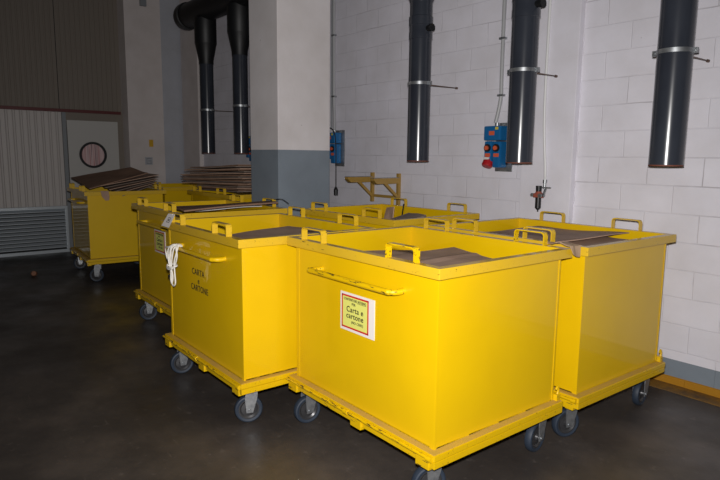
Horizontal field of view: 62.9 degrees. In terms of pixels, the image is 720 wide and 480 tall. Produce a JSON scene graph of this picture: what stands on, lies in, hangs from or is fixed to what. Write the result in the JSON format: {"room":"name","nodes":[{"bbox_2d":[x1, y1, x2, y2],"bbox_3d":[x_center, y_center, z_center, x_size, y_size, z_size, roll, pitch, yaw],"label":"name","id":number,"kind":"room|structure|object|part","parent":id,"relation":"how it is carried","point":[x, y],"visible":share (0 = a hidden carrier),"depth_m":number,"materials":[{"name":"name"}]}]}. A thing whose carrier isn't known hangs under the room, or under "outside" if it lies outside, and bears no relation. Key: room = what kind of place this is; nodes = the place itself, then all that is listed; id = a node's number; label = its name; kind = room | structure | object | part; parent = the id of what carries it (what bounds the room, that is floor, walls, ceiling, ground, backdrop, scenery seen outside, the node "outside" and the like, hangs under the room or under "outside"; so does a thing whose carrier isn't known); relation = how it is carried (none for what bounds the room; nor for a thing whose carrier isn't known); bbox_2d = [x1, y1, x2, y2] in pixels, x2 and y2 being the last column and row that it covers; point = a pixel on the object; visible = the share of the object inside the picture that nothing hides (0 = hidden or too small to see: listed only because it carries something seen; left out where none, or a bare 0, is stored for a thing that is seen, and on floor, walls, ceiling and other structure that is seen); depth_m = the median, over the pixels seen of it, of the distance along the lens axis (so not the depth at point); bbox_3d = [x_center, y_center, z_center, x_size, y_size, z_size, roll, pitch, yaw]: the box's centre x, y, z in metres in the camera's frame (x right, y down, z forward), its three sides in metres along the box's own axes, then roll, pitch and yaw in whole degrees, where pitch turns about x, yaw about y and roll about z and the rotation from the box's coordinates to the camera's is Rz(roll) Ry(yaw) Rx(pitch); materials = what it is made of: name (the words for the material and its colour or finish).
{"room":"waste facility","nodes":[
{"label":"waste facility","id":0,"kind":"room"},
{"bbox_2d":[0,0,58,108],"bbox_3d":[-7.648,-3.222,6.937,7.325,2.930,0.010,-6,10,-39],"label":"wall","id":1,"kind":"structure","parent":0,"point":[28,69],"depth_m":9.07,"materials":[{"name":"brown"}]},
{"bbox_2d":[61,112,72,250],"bbox_3d":[-4.765,-0.932,9.586,0.055,2.250,0.060,-6,10,-39],"label":"trim","id":2,"kind":"structure","parent":1,"relation":"attached to","point":[63,114],"depth_m":9.54,"materials":[{"name":"grey"}]},
{"bbox_2d":[0,109,65,207],"bbox_3d":[-7.657,-0.649,7.308,7.360,2.270,0.024,-6,10,-39],"label":"cladding","id":3,"kind":"object","parent":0,"point":[32,174],"visible":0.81,"depth_m":9.26,"materials":[{"name":"grey"}]},
{"bbox_2d":[0,206,69,257],"bbox_3d":[-5.960,-0.064,8.700,3.040,0.755,0.065,-6,10,-39],"label":"grille","id":4,"kind":"object","parent":3,"relation":"attached to","point":[24,231],"visible":0.88,"depth_m":9.33,"materials":[{"name":"silver metal"}]},
{"bbox_2d":[52,0,59,108],"bbox_3d":[-6.886,-2.199,7.862,9.500,5.200,0.140,-6,10,-39],"label":"wall","id":5,"kind":"structure","parent":0,"point":[52,0],"depth_m":9.35,"materials":[{"name":"black"}]},
{"bbox_2d":[0,105,120,114],"bbox_3d":[-7.289,-1.819,7.428,8.270,0.050,0.085,-6,10,-39],"label":"trim","id":6,"kind":"structure","parent":5,"relation":"attached to","point":[1,106],"depth_m":9.37,"materials":[{"name":"red"}]},
{"bbox_2d":[66,120,119,246],"bbox_3d":[-4.421,-0.916,9.853,0.790,2.110,0.051,-6,10,-39],"label":"door","id":7,"kind":"structure","parent":5,"relation":"in","point":[93,147],"depth_m":9.73,"materials":[{"name":"grey paint"}]},
{"bbox_3d":[-4.436,-1.412,9.775,0.380,0.380,0.015,-6,10,-39],"label":"porthole pane","id":8,"kind":"part","parent":7,"relation":"part of","materials":[{"name":"clear glass"}]},
{"bbox_2d":[65,112,124,231],"bbox_3d":[-4.396,-0.992,9.932,1.040,2.280,0.060,-6,10,-39],"label":"trim","id":9,"kind":"structure","parent":5,"relation":"attached to","point":[69,115],"depth_m":9.88,"materials":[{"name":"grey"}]},
{"bbox_2d":[117,0,165,183],"bbox_3d":[-3.750,-2.483,10.089,0.600,5.200,0.410,-6,10,-39],"label":"column","id":10,"kind":"structure","parent":5,"relation":"attached to","point":[139,32],"depth_m":9.90,"materials":[{"name":"paint"}]},
{"bbox_2d":[139,0,146,6],"bbox_3d":[-3.582,-3.917,9.711,0.100,0.110,0.050,-6,10,-39],"label":"wall box","id":11,"kind":"object","parent":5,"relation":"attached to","point":[141,2],"visible":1,"depth_m":9.69,"materials":[{"name":"grey"}]},
{"bbox_2d":[145,157,152,164],"bbox_3d":[-3.619,-1.356,10.096,0.130,0.130,0.006,-6,10,-39],"label":"sticker","id":12,"kind":"object","parent":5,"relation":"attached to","point":[148,160],"visible":1,"depth_m":10.09,"materials":[{"name":"paint"}]},
{"bbox_2d":[159,0,184,182],"bbox_3d":[-3.332,-2.529,10.445,0.500,5.200,0.380,-6,10,-39],"label":"column","id":13,"kind":"structure","parent":5,"relation":"attached to","point":[170,32],"depth_m":10.25,"materials":[{"name":"paint"}]},
{"bbox_2d":[53,0,121,112],"bbox_3d":[-4.385,-3.562,9.567,1.065,2.930,0.010,-6,10,-39],"label":"wall panel","id":14,"kind":"object","parent":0,"point":[86,31],"visible":0.9,"depth_m":9.60,"materials":[{"name":"brown"}]},
{"bbox_2d":[100,173,157,185],"bbox_3d":[-3.075,-0.803,7.715,0.703,0.147,0.774,-4,9,-30],"label":"flattened cardboard","id":15,"kind":"object","parent":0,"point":[148,174],"visible":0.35,"depth_m":7.49,"materials":[{"name":"cardboard"}]},
{"bbox_2d":[103,176,157,187],"bbox_3d":[-3.077,-0.783,7.745,0.642,0.148,0.804,-4,9,-31],"label":"flattened cardboard","id":16,"kind":"object","parent":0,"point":[152,177],"visible":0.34,"depth_m":7.47,"materials":[{"name":"cardboard"}]},
{"bbox_2d":[107,179,156,189],"bbox_3d":[-3.080,-0.760,7.774,0.579,0.147,0.833,-4,10,-32],"label":"flattened cardboard","id":17,"kind":"object","parent":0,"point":[139,182],"visible":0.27,"depth_m":7.47,"materials":[{"name":"cardboard"}]},
{"bbox_2d":[249,0,329,216],"bbox_3d":[-0.697,-1.845,5.827,0.605,5.200,0.530,-6,10,-39],"label":"column","id":18,"kind":"structure","parent":0,"point":[289,40],"depth_m":5.69,"materials":[{"name":"paint"}]},
{"bbox_2d":[173,0,248,29],"bbox_3d":[-0.027,-3.543,5.652,0.390,1.695,8.330,-6,10,-39],"label":"duct","id":19,"kind":"object","parent":18,"relation":"attached to","point":[184,14],"visible":0.9,"depth_m":8.22,"materials":[{"name":"black plastic"}]},
{"bbox_2d":[0,251,719,479],"bbox_3d":[-2.323,1.266,2.647,9.500,0.100,14.700,-6,10,-39],"label":"floor","id":20,"kind":"structure","parent":0,"point":[90,389],"depth_m":3.56,"materials":[{"name":"concrete"}]},
{"bbox_2d":[67,183,165,281],"bbox_3d":[-3.290,-0.155,7.930,1.040,1.209,1.219,-5,10,-35],"label":"bin","id":21,"kind":"object","parent":20,"relation":"on","point":[104,232],"visible":0.63,"depth_m":7.41,"materials":[{"name":"metal"}]},
{"bbox_3d":[-3.666,-0.503,7.593,0.091,0.031,0.699,-5,10,-35],"label":"push handle","id":22,"kind":"part","parent":21,"relation":"part of","materials":[{"name":"yellow paint"}]},
{"bbox_3d":[-3.276,0.154,7.981,0.983,0.029,1.210,-5,10,-35],"label":"plate","id":23,"kind":"part","parent":21,"relation":"part of","materials":[{"name":"yellow paint"}]},
{"bbox_2d":[101,191,109,200],"bbox_3d":[-3.123,-0.541,7.213,0.096,0.118,0.026,-5,10,-35],"label":"flap","id":24,"kind":"object","parent":21,"relation":"hanging from","point":[105,194],"visible":1,"depth_m":7.21,"materials":[{"name":"cardboard"}]},
{"bbox_3d":[-3.276,0.186,7.984,0.978,0.032,1.206,-5,10,-35],"label":"chassis frame","id":25,"kind":"part","parent":21,"relation":"part of","materials":[{"name":"yellow paint"}]},
{"bbox_2d":[71,167,147,188],"bbox_3d":[-3.335,-0.829,7.741,0.691,0.257,1.168,-6,10,-39],"label":"flattened cardboard","id":26,"kind":"object","parent":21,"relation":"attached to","point":[93,180],"visible":1,"depth_m":7.61,"materials":[{"name":"cardboard"}]},
{"bbox_3d":[-3.273,-0.234,7.925,0.835,0.734,1.062,-5,10,-35],"label":"cardboard","id":27,"kind":"object","parent":21,"relation":"in","visible":0},
{"bbox_2d":[123,185,152,195],"bbox_3d":[-3.046,-0.690,7.862,0.388,0.147,0.924,-4,9,-30],"label":"flattened cardboard","id":28,"kind":"object","parent":27,"relation":"on","point":[144,187],"visible":0.2,"depth_m":7.58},
{"bbox_2d":[120,183,153,190],"bbox_3d":[-3.050,-0.714,7.832,0.452,0.145,0.894,-4,9,-30],"label":"flattened cardboard","id":29,"kind":"object","parent":28,"relation":"on","point":[132,188],"visible":0.23,"depth_m":7.53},
{"bbox_2d":[111,181,155,190],"bbox_3d":[-3.086,-0.738,7.802,0.516,0.146,0.862,-5,10,-33],"label":"flattened cardboard","id":30,"kind":"object","parent":29,"relation":"on","point":[135,185],"visible":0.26,"depth_m":7.49,"materials":[{"name":"cardboard"}]},
{"bbox_2d":[150,182,206,201],"bbox_3d":[-2.769,-0.308,9.045,1.040,1.209,1.219,-6,10,-39],"label":"bin","id":31,"kind":"object","parent":20,"relation":"on","point":[175,192],"visible":0.02,"depth_m":8.43,"materials":[{"name":"metal"}]},
{"bbox_2d":[131,194,287,319],"bbox_3d":[-1.422,0.216,5.452,1.040,1.209,1.219,-6,10,-37],"label":"bin","id":32,"kind":"object","parent":20,"relation":"on","point":[154,289],"visible":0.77,"depth_m":5.30,"materials":[{"name":"metal"}]},
{"bbox_3d":[-1.785,-0.129,5.099,0.091,0.031,0.699,-6,10,-37],"label":"push handle","id":33,"kind":"part","parent":32,"relation":"part of","materials":[{"name":"yellow paint"}]},
{"bbox_3d":[-1.807,0.566,5.211,0.016,0.016,1.207,-6,10,-37],"label":"hinge rod","id":34,"kind":"part","parent":32,"relation":"part of","materials":[{"name":"yellow paint"}]},
{"bbox_3d":[-1.408,0.525,5.504,0.983,0.029,1.210,-6,10,-37],"label":"plate","id":35,"kind":"part","parent":32,"relation":"part of","materials":[{"name":"yellow paint"}]},
{"bbox_3d":[-1.408,0.557,5.508,0.978,0.032,1.206,-6,10,-37],"label":"chassis frame","id":36,"kind":"part","parent":32,"relation":"part of","materials":[{"name":"yellow paint"}]},
{"bbox_2d":[176,201,277,211],"bbox_3d":[-1.131,-0.295,5.051,0.860,0.056,0.486,-3,9,-25],"label":"flattened cardboard","id":37,"kind":"object","parent":32,"relation":"on","point":[192,207],"visible":0.98,"depth_m":4.98,"materials":[{"name":"cardboard"}]},
{"bbox_2d":[193,205,261,211],"bbox_3d":[-1.338,-0.304,5.493,0.639,0.045,0.605,-6,10,-39],"label":"flattened cardboard","id":38,"kind":"object","parent":32,"relation":"in","point":[247,205],"visible":0.31,"depth_m":5.31,"materials":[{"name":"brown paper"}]},
{"bbox_2d":[187,185,251,201],"bbox_3d":[-1.533,-0.097,7.650,1.040,1.209,1.219,-6,10,-39],"label":"bin","id":39,"kind":"object","parent":20,"relation":"on","point":[196,195],"visible":0.03,"depth_m":7.31,"materials":[{"name":"metal"}]},
{"bbox_3d":[-1.516,-0.191,7.645,0.840,0.764,1.064,-6,10,-39],"label":"cardboard","id":40,"kind":"object","parent":39,"relation":"in","visible":0},
{"bbox_2d":[197,188,251,191],"bbox_3d":[-1.505,-0.646,7.573,0.831,0.030,0.986,-6,10,-39],"label":"flattened cardboard","id":41,"kind":"object","parent":40,"relation":"on","point":[207,188],"visible":0.28,"depth_m":7.19,"materials":[{"name":"cardboard"}]},
{"bbox_2d":[198,187,251,190],"bbox_3d":[-1.504,-0.666,7.572,0.770,0.029,1.036,-6,10,-39],"label":"flattened cardboard","id":42,"kind":"object","parent":41,"relation":"on","point":[198,187],"visible":0.17,"depth_m":7.11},
{"bbox_2d":[197,186,251,188],"bbox_3d":[-1.505,-0.685,7.572,0.818,0.032,1.023,-6,10,-39],"label":"flattened cardboard","id":43,"kind":"object","parent":42,"relation":"on","point":[197,186],"visible":0.32,"depth_m":7.18,"materials":[{"name":"cardboard"}]},
{"bbox_2d":[198,184,251,186],"bbox_3d":[-1.527,-0.703,7.561,0.789,0.036,1.012,-6,10,-39],"label":"flattened cardboard","id":44,"kind":"object","parent":43,"relation":"on","point":[203,184],"visible":0.39,"depth_m":7.24,"materials":[{"name":"cardboard"}]},
{"bbox_2d":[200,183,243,185],"bbox_3d":[-1.502,-0.721,7.559,0.750,0.037,0.993,-6,10,-39],"label":"flattened cardboard","id":45,"kind":"object","parent":44,"relation":"on","point":[200,183],"visible":0.24,"depth_m":7.17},
{"bbox_2d":[182,182,250,184],"bbox_3d":[-1.528,-0.734,7.509,0.950,0.044,1.285,-7,11,-43],"label":"flattened cardboard","id":46,"kind":"object","parent":45,"relation":"on","point":[240,183],"visible":0.44,"depth_m":7.20,"materials":[{"name":"cardboard"}]},
{"bbox_2d":[186,180,250,181],"bbox_3d":[-1.501,-0.753,7.518,0.958,0.045,1.274,-6,10,-39],"label":"flattened cardboard","id":47,"kind":"object","parent":46,"relation":"on","point":[186,180],"visible":0.32,"depth_m":7.37,"materials":[{"name":"cardboard"}]},
{"bbox_2d":[182,179,250,180],"bbox_3d":[-1.516,-0.773,7.522,1.020,0.044,1.380,-6,10,-39],"label":"flattened cardboard","id":48,"kind":"object","parent":47,"relation":"on","point":[182,179],"visible":0.37,"depth_m":7.20,"materials":[{"name":"cardboard"}]},
{"bbox_2d":[183,178,250,178],"bbox_3d":[-1.547,-0.789,7.506,0.898,0.055,1.376,-6,10,-39],"label":"flattened cardboard","id":49,"kind":"object","parent":48,"relation":"on","point":[183,178],"visible":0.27,"depth_m":7.17,"materials":[{"name":"cardboard"}]},
{"bbox_2d":[181,176,250,177],"bbox_3d":[-1.542,-0.809,7.517,1.010,0.054,1.312,-6,10,-39],"label":"flattened cardboard","id":50,"kind":"object","parent":49,"relation":"on","point":[190,176],"visible":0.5,"depth_m":7.12,"materials":[{"name":"cardboard"}]},
{"bbox_2d":[182,174,250,175],"bbox_3d":[-1.557,-0.821,7.462,0.936,0.049,1.314,-6,10,-39],"label":"flattened cardboard","id":51,"kind":"object","parent":50,"relation":"on","point":[222,174],"visible":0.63,"depth_m":7.32,"materials":[{"name":"cardboard"}]},
{"bbox_2d":[180,173,250,174],"bbox_3d":[-1.558,-0.842,7.477,0.999,0.060,1.373,-6,10,-39],"label":"flattened cardboard","id":52,"kind":"object","parent":51,"relation":"on","point":[205,173],"visible":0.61,"depth_m":7.18,"materials":[{"name":"cardboard"}]},
{"bbox_2d":[190,171,250,173],"bbox_3d":[-1.488,-0.862,7.483,0.910,0.062,1.249,-6,10,-39],"label":"flattened cardboard","id":53,"kind":"object","parent":52,"relation":"on","point":[239,171],"visible":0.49,"depth_m":7.11,"materials":[{"name":"cardboard"}]},
{"bbox_2d":[190,169,250,171],"bbox_3d":[-1.471,-0.884,7.505,0.918,0.069,1.263,-6,10,-39],"label":"flattened cardboard","id":54,"kind":"object","parent":53,"relation":"on","point":[235,170],"visible":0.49,"depth_m":7.19,"materials":[{"name":"cardboard"}]},
{"bbox_2d":[186,168,250,170],"bbox_3d":[-1.509,-0.897,7.460,0.989,0.070,1.232,-6,10,-39],"label":"flattened cardboard","id":55,"kind":"object","parent":54,"relation":"on","point":[232,168],"visible":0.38,"depth_m":7.07,"materials":[{"name":"cardboard"}]},
{"bbox_2d":[193,166,250,168],"bbox_3d":[-1.482,-0.911,7.435,0.979,0.071,1.144,-6,10,-39],"label":"flattened cardboard","id":56,"kind":"object","parent":55,"relation":"on","point":[220,167],"visible":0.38,"depth_m":7.17,"materials":[{"name":"cardboard"}]},
{"bbox_2d":[190,165,250,167],"bbox_3d":[-1.479,-0.935,7.456,0.917,0.072,1.210,-6,10,-39],"label":"flattened cardboard","id":57,"kind":"object","parent":56,"relation":"on","point":[224,165],"visible":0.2,"depth_m":7.03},
{"bbox_2d":[160,206,375,421],"bbox_3d":[-0.675,0.421,4.067,1.040,1.209,1.219,-6,10,-38],"label":"bin","id":58,"kind":"object","parent":20,"relation":"on","point":[234,299],"visible":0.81,"depth_m":3.54,"materials":[{"name":"metal"}]},
{"bbox_2d":[161,213,174,227],"bbox_3d":[-1.286,-0.135,3.976,0.194,0.096,0.053,6,10,35],"label":"paper tag","id":59,"kind":"object","parent":58,"relation":"hanging from","point":[169,218],"visible":1,"depth_m":3.96,"materials":[{"name":"white"}]},
{"bbox_2d":[165,243,182,286],"bbox_3d":[-1.247,0.157,3.906,0.096,0.287,0.274,-6,10,-39],"label":"rope","id":60,"kind":"object","parent":58,"relation":"hanging from","point":[169,253],"visible":1,"depth_m":3.84,"materials":[{"name":"white"}]},
{"bbox_3d":[-1.036,0.076,3.711,0.090,0.031,0.699,-6,10,-38],"label":"push handle","id":61,"kind":"part","parent":58,"relation":"part of","materials":[{"name":"yellow paint"}]},
{"bbox_3d":[-1.058,0.771,3.824,0.016,0.016,1.207,-6,10,-38],"label":"hinge rod","id":62,"kind":"part","parent":58,"relation":"part of","materials":[{"name":"yellow paint"}]},
{"bbox_3d":[-0.661,0.762,4.122,0.978,0.032,1.206,-6,10,-38],"label":"chassis frame","id":63,"kind":"part","parent":58,"relation":"part of","materials":[{"name":"yellow paint"}]},
{"bbox_3d":[-0.661,0.730,4.119,0.983,0.029,1.210,-6,10,-38],"label":"plate","id":64,"kind":"part","parent":58,"relation":"part of","materials":[{"name":"yellow paint"}]},
{"bbox_2d":[300,198,479,228],"bbox_3d":[0.214,0.278,5.137,1.040,1.209,1.219,-6,11,-40],"label":"bin","id":65,"kind":"object","parent":20,"relation":"on","point":[369,215],"visible":0.13,"depth_m":4.99,"materials":[{"name":"metal"}]},
{"bbox_3d":[0.230,0.234,5.139,0.839,0.664,1.062,-6,11,-40],"label":"cardboard","id":66,"kind":"object","parent":65,"relation":"in","visible":0},
{"bbox_3d":[0.233,-0.104,5.091,0.860,0.019,1.016,-6,10,-39],"label":"flattened cardboard","id":67,"kind":"object","parent":66,"relation":"on","visible":0},
{"bbox_2d":[384,207,394,218],"bbox_3d":[0.237,-0.180,4.839,0.037,0.202,0.173,-2,9,-19],"label":"flattened cardboard","id":68,"kind":"object","parent":67,"relation":"on","point":[389,213],"visible":0.54,"depth_m":4.83,"materials":[{"name":"cardboard"}]},
{"bbox_2d":[392,213,425,219],"bbox_3d":[0.335,-0.159,4.666,0.197,0.077,0.467,7,10,38],"label":"flattened cardboard","id":69,"kind":"object","parent":67,"relation":"on","point":[407,215],"visible":0.41,"depth_m":4.73,"materials":[{"name":"cardboard"}]},
{"bbox_2d":[286,218,571,479],"bbox_3d":[0.320,0.542,3.287,1.040,1.209,1.219,-6,10,-38],"label":"bin","id":70,"kind":"object","parent":20,"relation":"on","point":[443,365],"visible":1,"depth_m":2.88,"materials":[{"name":"metal"}]},
{"bbox_3d":[-0.062,0.892,3.042,0.016,0.016,1.207,-6,10,-38],"label":"hinge rod","id":71,"kind":"part","parent":70,"relation":"part of","materials":[{"name":"yellow paint"}]},
{"bbox_3d":[-0.040,0.198,2.930,0.090,0.031,0.699,-6,10,-38],"label":"push handle","id":72,"kind":"part","parent":70,"relation":"part of","materials":[{"name":"yellow paint"}]},
{"bbox_3d":[0.334,0.851,3.339,0.983,0.029,1.210,-6,10,-38],"label":"plate","id":73,"kind":"part","parent":70,"relation":"part of","materials":[{"name":"yellow paint"}]},
{"bbox_3d":[0.334,0.883,3.342,0.978,0.032,1.206,-6,10,-38],"label":"chassis frame","id":74,"kind":"part","parent":70,"relation":"part of","materials":[{"name":"yellow paint"}]},
{"bbox_3d":[0.337,0.493,3.288,0.841,0.674,1.066,-6,10,-38],"label":"cardboard","id":75,"kind":"object","parent":70,"relation":"in","visible":0},
{"bbox_2d":[367,250,412,254],"bbox_3d":[0.227,0.118,3.132,0.570,0.033,1.065,-6,10,-39],"label":"flattened cardboard","id":76,"kind":"object","parent":75,"relation":"on","point":[382,252],"visible":0.05,"depth_m":3.41,"materials":[{"name":"cardboard"}]},
{"bbox_2d":[392,247,492,266],"bbox_3d":[0.496,0.100,3.066,0.540,0.029,0.700,-4,9,-29],"label":"flattened cardboard","id":77,"kind":"object","parent":76,"relation":"on","point":[452,255],"visible":0.64,"depth_m":3.11,"materials":[{"name":"cardboard"}]},
{"bbox_2d":[428,211,675,436],"bbox_3d":[1.197,0.461,3.922,1.040,1.209,1.219,-6,10,-37],"label":"bin","id":78,"kind":"object","parent":20,"relation":"on","point":[610,295],"visible":0.52,"depth_m":3.41,"materials":[{"name":"metal"}]},
{"bbox_2d":[542,241,580,256],"bbox_3d":[1.052,0.040,3.117,0.102,0.082,0.211,-6,10,-39],"label":"scrap","id":79,"kind":"object","parent":78,"relation":"on","point":[575,248],"visible":0.98,"depth_m":3.06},
{"bbox_3d":[0.810,0.811,3.683,0.016,0.016,1.207,-6,10,-37],"label":"hinge rod","id":80,"kind":"part","parent":78,"relation":"part of","materials":[{"name":"yellow paint"}]},
{"bbox_3d":[1.211,0.770,3.973,0.983,0.029,1.210,-6,10,-37],"label":"plate","id":81,"kind":"part","parent":78,"relation":"part of","materials":[{"name":"yellow paint"}]},
{"bbox_3d":[1.211,0.802,3.977,0.978,0.032,1.206,-6,10,-37],"label":"chassis frame","id":82,"kind":"part","parent":78,"relation":"part of","materials":[{"name":"yellow paint"}]},
{"bbox_3d":[1.214,0.397,3.920,0.839,0.704,1.067,-6,10,-37],"label":"cardboard","id":83,"kind":"object","parent":78,"relation":"in","visible":0},
{"bbox_2d":[568,236,628,245],"bbox_3d":[1.211,-0.010,3.870,0.889,0.051,1.094,-6,10,-39],"label":"flattened cardboard","id":84,"kind":"object","parent":83,"relation":"on","point":[598,240],"visible":0.07,"depth_m":3.66,"materials":[{"name":"cardboard"}]},
{"bbox_2d":[488,226,628,241],"bbox_3d":[1.221,-0.042,3.899,0.821,0.046,0.702,-5,10,-34],"label":"flattened cardboard","id":85,"kind":"object","parent":84,"relation":"on","point":[562,235],"visible":0.58,"depth_m":3.83,"materials":[{"name":"cardboard"}]},
{"bbox_2d":[204,0,719,397],"bbox_3d":[1.313,-1.732,5.182,0.200,5.200,14.700,-6,10,-39],"label":"wall","id":86,"kind":"structure","parent":0,"point":[614,178],"depth_m":4.61,"materials":[{"name":"brick"}]},
{"bbox_2d":[179,0,203,181],"bbox_3d":[-2.873,-2.471,10.075,0.080,5.200,0.660,-6,10,-39],"label":"column","id":87,"kind":"structure","parent":86,"relation":"attached to","point":[193,155],"depth_m":10.03,"materials":[{"name":"paint"}]},
{"bbox_2d":[194,17,232,152],"bbox_3d":[-2.090,-2.231,8.657,0.654,1.900,0.310,-6,10,-39],"label":"pipe","id":88,"kind":"object","parent":86,"relation":"attached to","point":[205,31],"visible":0.98,"depth_m":8.46,"materials":[{"name":"plastic"}]},
{"bbox_2d":[227,2,249,153],"bbox_3d":[-1.447,-2.114,7.874,0.654,1.900,0.310,-6,10,-39],"label":"pipe","id":89,"kind":"object","parent":86,"relation":"attached to","point":[237,14],"visible":0.95,"depth_m":7.67,"materials":[{"name":"plastic"}]},
{"bbox_2d":[246,136,250,160],"bbox_3d":[-1.565,-1.322,8.534,0.139,0.425,0.230,-6,10,-39],"label":"box","id":90,"kind":"object","parent":86,"relation":"attached to","point":[249,154],"visible":0.23,"depth_m":8.49,"materials":[{"name":"plastic"}]},
{"bbox_2d":[331,0,332,129],"bbox_3d":[-0.326,-2.656,6.889,0.017,2.685,0.017,-6,10,-39],"label":"conduit","id":91,"kind":"object","parent":86,"relation":"attached to","point":[331,0],"visible":0.98,"depth_m":6.96,"materials":[{"name":"grey"}]},
{"bbox_2d":[331,0,336,129],"bbox_3d":[-0.298,-2.644,6.847,0.055,2.697,0.088,-6,10,-39],"label":"conduit","id":92,"kind":"object","parent":86,"relation":"attached to","point":[333,35],"visible":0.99,"depth_m":6.93,"materials":[{"name":"grey"}]},
{"bbox_2d":[330,130,344,165],"bbox_3d":[-0.304,-1.091,6.999,0.139,0.425,0.230,-6,10,-39],"label":"box","id":93,"kind":"object","parent":86,"relation":"attached to","point":[340,134],"visible":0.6,"depth_m":6.96,"materials":[{"name":"plastic"}]},
{"bbox_2d":[330,128,337,194],"bbox_3d":[-0.351,-0.930,6.951,0.052,0.789,0.280,-6,10,-39],"label":"hanging cable","id":94,"kind":"object","parent":93,"relation":"hanging from","point":[335,188],"visible":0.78,"depth_m":6.88,"materials":[{"name":"black plastic"}]},
{"bbox_3d":[-0.239,-1.093,7.020,0.011,0.425,0.180,-6,10,-39],"label":"mounting plate","id":95,"kind":"part","parent":93,"relation":"part of","materials":[{"name":"metal"}]},
{"bbox_2d":[344,172,400,204],"bbox_3d":[0.137,-0.551,6.323,0.387,0.335,0.498,-6,10,-39],"label":"wall bracket","id":96,"kind":"object","parent":86,"relation":"attached to","point":[396,180],"visible":0.93,"depth_m":6.32,"materials":[{"name":"metal"}]},
{"bbox_3d":[-0.010,-0.665,6.465,0.349,0.058,0.060,-6,10,-39],"label":"arm","id":97,"kind":"part","parent":96,"relation":"part of","materials":[{"name":"paint"}]},
{"bbox_3d":[0.274,-0.478,6.446,0.024,0.030,0.400,-6,10,-39],"label":"cross rail","id":98,"kind":"part","parent":96,"relation":"part of","materials":[{"name":"metal"}]},
{"bbox_3d":[0.262,-0.615,6.135,0.349,0.058,0.060,-6,10,-39],"label":"arm","id":99,"kind":"part","parent":96,"relation":"part of","materials":[{"name":"paint"}]},
{"bbox_2d":[407,0,457,161],"bbox_3d":[0.692,-1.686,5.304,0.617,1.940,0.282,-6,10,-39],"label":"pipe","id":100,"kind":"object","parent":86,"relation":"attached to","point":[421,26],"visible":1,"depth_m":5.16,"materials":[{"name":"plastic"}]},
{"bbox_3d":[0.762,-1.414,5.426,0.400,0.022,0.022,-6,10,-39],"label":"wall rod","id":101,"kind":"part","parent":100,"relation":"part of","materials":[{"name":"brown"}]},
{"bbox_2d":[482,123,512,171],"bbox_3d":[1.197,-0.813,5.157,0.158,0.425,0.235,-6,10,-39],"label":"box","id":102,"kind":"object","parent":86,"relation":"attached to","point":[495,136],"visible":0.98,"depth_m":5.14,"materials":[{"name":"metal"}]},
{"bbox_3d":[1.271,-0.816,5.182,0.011,0.425,0.180,-6,10,-39],"label":"mounting plate","id":103,"kind":"part","parent":102,"relation":"part of","materials":[{"name":"metal"}]},
{"bbox_2d":[494,0,506,122],"bbox_3d":[1.232,-2.363,4.985,0.056,2.698,0.077,-6,10,-39],"label":"conduit","id":104,"kind":"object","parent":86,"relation":"attached to","point":[502,38],"visible":1,"depth_m":5.09,"materials":[{"name":"grey"}]},
{"bbox_2d":[505,0,557,163],"bbox_3d":[1.359,-1.556,4.445,0.557,1.940,0.282,-6,10,-39],"label":"pipe","id":105,"kind":"object","parent":86,"relation":"attached to","point":[523,71],"visible":1,"depth_m":4.33,"materials":[{"name":"plastic"}]},
{"bbox_3d":[1.429,-1.285,4.567,0.340,0.022,0.022,-6,10,-39],"label":"wall rod","id":106,"kind":"part","parent":105,"relation":"part of","materials":[{"name":"brown"}]},
{"bbox_2d":[530,180,550,211],"bbox_3d":[1.477,-0.362,4.818,0.094,0.262,0.164,-3,9,-23],"label":"air regulator","id":107,"kind":"object","parent":86,"relation":"attached to","point":[538,194],"visible":1,"depth_m":4.80,"materials":[{"name":"black plastic"}]},
{"bbox_2d":[535,197,540,211],"bbox_3d":[1.461,-0.292,4.833,0.048,0.120,0.048,-6,10,-39],"label":"bowl","id":108,"kind":"object","parent":107,"relation":"on","point":[537,199],"depth_m":4.81,"materials":[{"name":"black plastic"}]},
{"bbox_3d":[1.462,-0.420,4.815,0.049,0.046,0.049,-6,10,-39],"label":"pressure knob","id":109,"kind":"part","parent":107,"relation":"part of","materials":[{"name":"black plastic"}]},
{"bbox_2d":[543,0,551,179],"bbox_3d":[1.512,-2.060,4.598,0.032,3.182,0.070,-6,10,-39],"label":"conduit","id":110,"kind":"object","parent":86,"relation":"attached to","point":[550,1],"visible":1,"depth_m":4.73,"materials":[{"name":"white"}]},
{"bbox_2d":[519,0,585,222],"bbox_3d":[1.555,-1.660,4.692,0.070,5.200,0.475,-6,10,-39],"label":"column","id":111,"kind":"structure","parent":86,"relation":"attached to","point":[567,22],"depth_m":4.70,"materials":[{"name":"paint"}]},
{"bbox_2d":[648,0,709,165],"bbox_3d":[2.058,-1.435,3.642,0.617,1.940,0.246,-6,10,-39],"label":"pipe","id":112,"kind":"object","parent":86,"relation":"attached to","point":[675,50],"visible":1,"depth_m":3.52,"materials":[{"name":"plastic"}]},
{"bbox_3d":[2.139,-1.162,3.750,0.400,0.022,0.022,-6,10,-39],"label":"wall rod","id":113,"kind":"part","parent":112,"relation":"part of","materials":[{"name":"brown"}]},
{"bbox_2d":[649,378,719,406],"bbox_3d":[1.277,0.876,5.285,0.147,0.004,14.300,-6,10,-39],"label":"trim","id":114,"kind":"structure","parent":86,"relation":"attached to","point":[669,387],"depth_m":4.08,"materials":[{"name":"paint"}]},
{"bbox_3d":[-0.607,0.001,3.838,0.730,0.036,0.733,-6,10,-39],"label":"flattened cardboard","id":115,"kind":"object","parent":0,"visible":0},
{"bbox_2d":[232,226,330,238],"bbox_3d":[-0.516,-0.041,3.815,0.830,0.020,0.623,-6,10,-39],"label":"flattened cardboard","id":116,"kind":"object","parent":115,"relation":"on","point":[286,230],"visible":0.39,"depth_m":3.88,"materials":[{"name":"cardboard"}]}
]}

